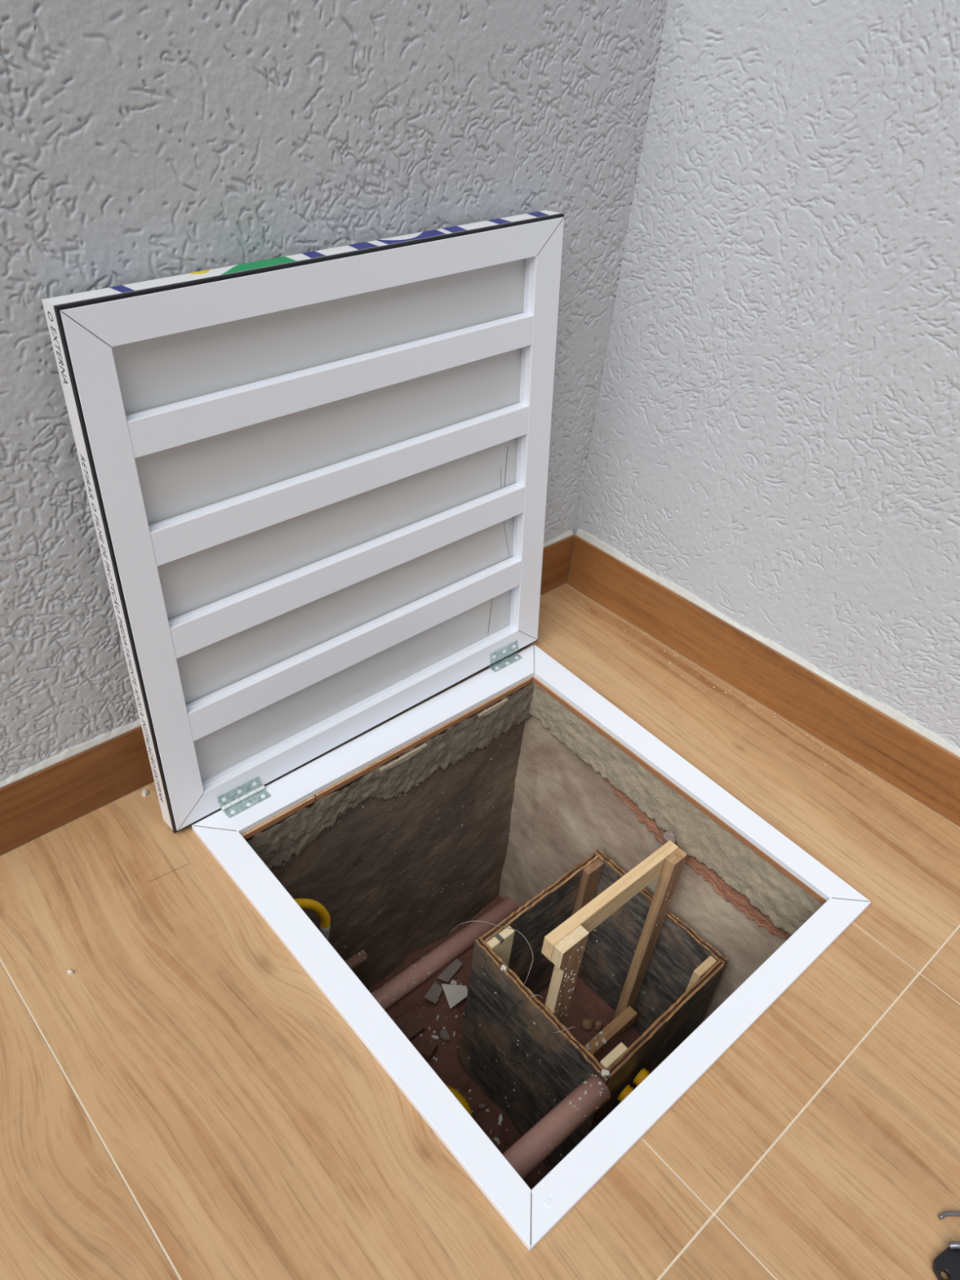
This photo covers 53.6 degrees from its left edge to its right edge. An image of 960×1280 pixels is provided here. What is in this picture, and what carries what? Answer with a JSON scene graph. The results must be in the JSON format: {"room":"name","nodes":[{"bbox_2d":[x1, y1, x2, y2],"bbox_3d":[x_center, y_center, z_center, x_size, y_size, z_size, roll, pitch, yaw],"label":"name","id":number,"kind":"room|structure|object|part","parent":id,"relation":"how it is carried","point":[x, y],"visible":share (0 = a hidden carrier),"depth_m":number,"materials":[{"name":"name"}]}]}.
{"room":"room with floor hatch","nodes":[
{"label":"room with floor hatch","id":0,"kind":"room"},
{"bbox_2d":[0,0,667,781],"bbox_3d":[-0.410,-0.385,1.404,1.731,1.340,0.125,-26,49,-34],"label":"wall","id":1,"kind":"structure","parent":0,"point":[141,140],"depth_m":1.28,"materials":[{"name":"grey paint"}]},
{"bbox_2d":[0,529,573,855],"bbox_3d":[-0.424,0.114,1.733,1.700,0.152,0.016,-26,49,-34],"label":"baseboard","id":2,"kind":"structure","parent":1,"relation":"attached to","point":[66,786],"depth_m":1.55,"materials":[{"name":"brown wood"}]},
{"bbox_2d":[245,682,533,989],"bbox_3d":[-0.216,0.505,2.055,0.784,0.798,0.106,-26,49,-34],"label":"wall","id":3,"kind":"structure","parent":0,"point":[407,851],"depth_m":2.00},
{"bbox_2d":[0,581,959,1279],"bbox_3d":[0.058,0.833,1.030,2.604,0.012,2.160,-26,49,-34],"label":"floor","id":4,"kind":"structure","parent":0,"point":[187,1102],"depth_m":1.29,"materials":[{"name":"laminate"}]},
{"bbox_2d":[66,969,73,975],"bbox_3d":[-0.591,0.478,1.369,0.010,0.006,0.005,20,40,16],"label":"crumb","id":5,"kind":"object","parent":4,"relation":"on","point":[69,972],"visible":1,"depth_m":1.37,"materials":[{"name":"white"}]},
{"bbox_2d":[141,789,147,796],"bbox_3d":[-0.579,0.265,1.638,0.010,0.009,0.011,-26,49,-34],"label":"crumb","id":6,"kind":"object","parent":4,"relation":"on","point":[144,793],"visible":1,"depth_m":1.64,"materials":[{"name":"white"}]},
{"bbox_2d":[41,209,871,1250],"bbox_3d":[0.077,0.013,1.357,0.846,0.867,0.952,-26,49,-34],"label":"floor hatch","id":7,"kind":"object","parent":4,"relation":"on","point":[315,482],"visible":1,"depth_m":1.49,"materials":[{"name":"white"}]},
{"bbox_2d":[109,284,134,293],"bbox_3d":[-0.437,-0.428,1.158,0.018,0.001,0.033,-26,43,-34],"label":"print","id":8,"kind":"object","parent":7,"relation":"on","point":[121,288],"depth_m":1.16},
{"bbox_2d":[189,269,208,274],"bbox_3d":[-0.360,-0.474,1.227,0.030,0.001,0.013,-26,43,-34],"label":"print","id":9,"kind":"object","parent":7,"relation":"on","point":[204,271],"depth_m":1.23},
{"bbox_3d":[-0.410,0.260,1.625,0.084,0.026,0.004,-26,49,-34],"label":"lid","id":10,"kind":"part","parent":7,"relation":"part of","materials":[{"name":"metal"}]},
{"bbox_2d":[220,256,296,275],"bbox_3d":[-0.300,-0.497,1.260,0.117,0.002,0.033,-26,43,-34],"label":"print","id":11,"kind":"object","parent":7,"relation":"on","point":[255,264],"depth_m":1.27},
{"bbox_3d":[-0.209,-0.208,1.589,0.845,0.859,0.003,-26,43,-34],"label":"lid","id":12,"kind":"part","parent":7,"relation":"part of","materials":[{"name":"white metal"}]},
{"bbox_3d":[-0.182,-0.522,1.352,0.840,0.062,0.026,-26,43,-34],"label":"lid rail","id":13,"kind":"part","parent":7,"relation":"part of","materials":[{"name":"white metal"}]},
{"bbox_2d":[302,251,324,257],"bbox_3d":[-0.231,-0.532,1.312,0.027,0.001,0.033,-26,43,-34],"label":"print","id":14,"kind":"object","parent":7,"relation":"on","point":[311,254],"depth_m":1.31},
{"bbox_3d":[-0.196,0.131,1.795,0.840,0.060,0.026,-26,43,-34],"label":"lid rail","id":15,"kind":"part","parent":7,"relation":"part of","materials":[{"name":"white metal"}]},
{"bbox_3d":[-0.190,0.512,1.378,0.054,0.012,0.816,-26,49,-34],"label":"frame rail","id":16,"kind":"part","parent":7,"relation":"part of","materials":[{"name":"white metal"}]},
{"bbox_3d":[-0.162,0.179,1.800,0.810,0.012,0.066,-26,49,-34],"label":"frame rail","id":17,"kind":"part","parent":7,"relation":"part of","materials":[{"name":"white metal"}]},
{"bbox_2d":[348,241,378,249],"bbox_3d":[-0.168,-0.564,1.359,0.037,0.001,0.033,-26,43,-34],"label":"print","id":18,"kind":"object","parent":7,"relation":"on","point":[365,245],"depth_m":1.36},
{"bbox_2d":[378,231,422,239],"bbox_3d":[-0.109,-0.597,1.408,0.083,0.002,0.024,-26,43,-34],"label":"print","id":19,"kind":"object","parent":7,"relation":"on","point":[413,235],"depth_m":1.41},
{"bbox_2d":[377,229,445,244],"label":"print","id":20,"kind":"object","parent":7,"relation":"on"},
{"bbox_2d":[443,226,466,232],"bbox_3d":[-0.039,-0.630,1.456,0.036,0.001,0.033,-26,43,-34],"label":"print","id":21,"kind":"object","parent":7,"relation":"on","point":[454,228],"depth_m":1.45},
{"bbox_2d":[488,217,511,224],"bbox_3d":[0.030,-0.665,1.509,0.030,0.001,0.033,-26,43,-34],"label":"print","id":22,"kind":"object","parent":7,"relation":"on","point":[499,220],"depth_m":1.51},
{"bbox_3d":[0.051,0.025,1.971,0.082,0.026,0.004,-26,49,-34],"label":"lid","id":23,"kind":"part","parent":7,"relation":"part of","materials":[{"name":"metal"}]},
{"bbox_2d":[526,211,549,217],"bbox_3d":[0.095,-0.698,1.557,0.036,0.001,0.033,-26,43,-34],"label":"print","id":24,"kind":"object","parent":7,"relation":"on","point":[537,214],"depth_m":1.56},
{"bbox_3d":[0.340,0.574,1.375,0.795,0.012,0.049,-26,49,-34],"label":"frame rail","id":25,"kind":"part","parent":7,"relation":"part of","materials":[{"name":"white metal"}]},
{"bbox_3d":[0.360,0.238,1.799,0.063,0.012,0.824,-25,48,-33],"label":"frame rail","id":26,"kind":"part","parent":7,"relation":"part of","materials":[{"name":"white metal"}]},
{"bbox_2d":[933,1240,959,1279],"bbox_3d":[0.601,0.780,1.146,0.080,0.022,0.098,-26,49,-34],"label":"tool","id":27,"kind":"object","parent":4,"relation":"on","point":[948,1262],"visible":1,"depth_m":1.16,"materials":[{"name":"black paint"}]},
{"bbox_2d":[937,1211,959,1219],"bbox_3d":[0.625,0.735,1.217,0.080,0.007,0.009,0,39,-8],"label":"rod","id":28,"kind":"object","parent":4,"relation":"on","point":[944,1214],"visible":1,"depth_m":1.21,"materials":[{"name":"grey metal"}]},
{"bbox_2d":[368,895,640,1189],"bbox_3d":[0.021,1.004,2.073,0.752,0.164,0.757,-26,49,-34],"label":"floor","id":29,"kind":"structure","parent":0,"point":[584,1002],"depth_m":2.17,"materials":[{"name":"brown soil"}]},
{"bbox_2d":[393,1011,424,1040],"bbox_3d":[-0.171,0.878,2.137,0.082,0.024,0.061,-23,47,-32],"label":"shard","id":30,"kind":"object","parent":29,"relation":"on","point":[407,1023],"visible":0.58,"depth_m":2.14},
{"bbox_2d":[414,1039,437,1059],"bbox_3d":[-0.122,0.903,2.101,0.045,0.020,0.040,16,39,12],"label":"shard","id":31,"kind":"object","parent":29,"relation":"on","point":[426,1049],"visible":0.78,"depth_m":2.10},
{"bbox_2d":[423,982,442,1004],"bbox_3d":[-0.105,0.823,2.214,0.032,0.013,0.050,22,41,19],"label":"shard","id":32,"kind":"object","parent":29,"relation":"on","point":[433,995],"visible":1,"depth_m":2.21},
{"bbox_2d":[371,897,518,1010],"bbox_3d":[-0.187,0.811,2.224,0.730,0.050,0.050,-26,49,-34],"label":"drain pipe","id":33,"kind":"object","parent":29,"relation":"on","point":[428,965],"visible":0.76,"depth_m":2.28,"materials":[{"name":"brown plastic"}]},
{"bbox_2d":[439,1029,450,1040],"bbox_3d":[-0.079,0.891,2.141,0.023,0.022,0.031,-26,49,-34],"label":"pebble","id":34,"kind":"object","parent":29,"relation":"on","point":[443,1033],"visible":1,"depth_m":2.13,"materials":[{"name":"grey stone"}]},
{"bbox_2d":[436,958,462,982],"bbox_3d":[-0.070,0.789,2.259,0.026,0.013,0.071,32,45,29],"label":"shard","id":35,"kind":"object","parent":29,"relation":"on","point":[447,974],"visible":1,"depth_m":2.26},
{"bbox_2d":[441,983,467,1008],"bbox_3d":[-0.055,0.823,2.214,0.053,0.015,0.062,-10,41,-20],"label":"shard","id":36,"kind":"object","parent":29,"relation":"on","point":[455,994],"visible":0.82,"depth_m":2.21},
{"bbox_2d":[391,964,542,1190],"bbox_3d":[0.049,0.994,2.033,0.704,0.067,0.632,-26,49,-34],"label":"chips","id":37,"kind":"object","parent":29,"relation":"on","point":[452,982],"visible":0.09,"depth_m":2.11,"materials":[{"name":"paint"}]},
{"bbox_2d":[581,1017,593,1030],"bbox_3d":[0.241,0.868,2.146,0.027,0.030,0.028,14,39,9],"label":"pebble","id":38,"kind":"object","parent":29,"relation":"on","point":[587,1024],"visible":1,"depth_m":2.14,"materials":[{"name":"brown stone"}]},
{"bbox_2d":[457,840,728,1171],"bbox_3d":[0.222,0.701,1.904,0.364,0.657,0.349,-26,49,-34],"label":"box","id":39,"kind":"object","parent":29,"relation":"on","point":[598,923],"visible":0.82,"depth_m":1.88,"materials":[{"name":"black wood"}]},
{"bbox_2d":[448,920,533,984],"bbox_3d":[0.030,0.589,1.852,0.172,0.083,0.068,25,42,22],"label":"wire","id":40,"kind":"object","parent":39,"relation":"attached to","point":[468,921],"visible":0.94,"depth_m":1.84,"materials":[{"name":"metal"}]},
{"bbox_3d":[0.088,0.841,1.868,0.015,0.461,0.346,-25,48,-34],"label":"panel","id":41,"kind":"part","parent":39,"relation":"part of","materials":[{"name":"black wood"}]},
{"bbox_2d":[495,994,574,1065],"bbox_3d":[0.096,0.754,1.798,0.036,0.262,0.148,-26,49,-34],"label":"wire","id":42,"kind":"object","parent":39,"relation":"hanging from","point":[536,994],"visible":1,"depth_m":1.79,"materials":[{"name":"metal"}]},
{"bbox_3d":[0.105,0.692,2.058,0.329,0.460,0.015,-27,49,-35],"label":"panel","id":43,"kind":"part","parent":39,"relation":"part of","materials":[{"name":"black wood"}]},
{"bbox_3d":[0.128,0.758,1.812,0.066,0.646,0.021,-26,49,-34],"label":"handle post","id":44,"kind":"part","parent":39,"relation":"part of","materials":[{"name":"brown wood"}]},
{"bbox_3d":[0.339,0.654,1.973,0.040,0.646,0.021,-26,49,-34],"label":"handle post","id":45,"kind":"part","parent":39,"relation":"part of","materials":[{"name":"brown wood"}]},
{"bbox_3d":[0.340,0.711,2.065,0.015,0.462,0.341,-26,49,-34],"label":"panel","id":46,"kind":"part","parent":39,"relation":"part of","materials":[{"name":"black wood"}]},
{"bbox_3d":[0.323,0.862,1.875,0.334,0.461,0.015,-27,49,-35],"label":"panel","id":47,"kind":"part","parent":39,"relation":"part of","materials":[{"name":"black wood"}]},
{"bbox_2d":[593,1021,602,1031],"bbox_3d":[0.268,0.870,2.143,0.022,0.022,0.020,-2,39,-11],"label":"pebble","id":48,"kind":"object","parent":29,"relation":"on","point":[597,1025],"visible":1,"depth_m":2.14,"materials":[{"name":"brown stone"}]},
{"bbox_2d":[498,681,822,1026],"bbox_3d":[0.353,0.563,2.062,0.104,0.798,0.792,-26,49,-34],"label":"wall","id":49,"kind":"structure","parent":0,"point":[577,793],"depth_m":1.91,"materials":[{"name":"concrete"}]},
{"bbox_2d":[662,831,675,843],"bbox_3d":[0.362,0.377,1.816,0.023,0.031,0.027,-4,40,-13],"label":"lump","id":50,"kind":"object","parent":49,"relation":"attached to","point":[668,835],"visible":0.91,"depth_m":1.81,"materials":[{"name":"grey stone"}]},
{"bbox_2d":[566,0,959,747],"bbox_3d":[0.867,-0.305,1.467,0.196,1.360,1.604,-26,49,-34],"label":"wall","id":51,"kind":"structure","parent":0,"point":[775,439],"depth_m":1.62,"materials":[{"name":"grey paint"}]},
{"bbox_2d":[566,528,959,826],"bbox_3d":[0.758,0.185,1.810,0.016,0.152,1.550,-29,50,-36],"label":"baseboard","id":52,"kind":"structure","parent":51,"relation":"attached to","point":[879,738],"depth_m":1.92,"materials":[{"name":"brown wood"}]},
{"bbox_3d":[0.323,0.920,1.615,0.784,0.792,0.092,-26,49,-34],"label":"wall","id":53,"kind":"structure","parent":0,"visible":0},
{"bbox_2d":[617,1084,633,1102],"bbox_3d":[0.302,0.856,1.702,0.121,0.046,0.037,34,46,30],"label":"conduit","id":54,"kind":"object","parent":53,"relation":"attached to","point":[628,1090],"visible":0.09,"depth_m":1.72,"materials":[{"name":"yellow plastic"}]},
{"bbox_2d":[633,1067,649,1086],"bbox_3d":[0.335,0.836,1.725,0.123,0.046,0.037,34,46,30],"label":"conduit","id":55,"kind":"object","parent":53,"relation":"attached to","point":[643,1073],"visible":0.12,"depth_m":1.74,"materials":[{"name":"yellow plastic"}]},
{"bbox_3d":[-0.245,0.861,1.610,0.092,0.792,0.792,-26,49,-34],"label":"wall","id":56,"kind":"structure","parent":0,"visible":0},
{"bbox_2d":[293,897,330,940],"bbox_3d":[-0.354,0.586,1.800,0.166,0.342,0.019,-26,49,-34],"label":"corrugated hose","id":57,"kind":"object","parent":56,"relation":"attached to","point":[308,904],"visible":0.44,"depth_m":1.78,"materials":[{"name":"yellow plastic"}]},
{"bbox_2d":[344,949,368,969],"bbox_3d":[-0.350,0.728,1.976,0.271,0.025,0.024,-26,48,-34],"label":"pipe stub","id":58,"kind":"object","parent":56,"relation":"attached to","point":[359,957],"visible":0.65,"depth_m":2.03,"materials":[{"name":"plastic"}]},
{"bbox_2d":[444,1083,473,1118],"bbox_3d":[-0.121,0.954,1.810,0.250,0.041,0.210,-26,49,-34],"label":"corrugated hose","id":59,"kind":"object","parent":56,"relation":"attached to","point":[463,1101],"visible":0.04,"depth_m":1.86,"materials":[{"name":"yellow plastic"}]},
{"bbox_2d":[502,1074,610,1179],"bbox_3d":[0.078,0.841,1.557,0.350,0.050,0.053,-26,49,-34],"label":"drain pipe","id":60,"kind":"object","parent":56,"relation":"attached to","point":[526,1154],"visible":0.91,"depth_m":1.58,"materials":[{"name":"brown plastic"}]}
]}

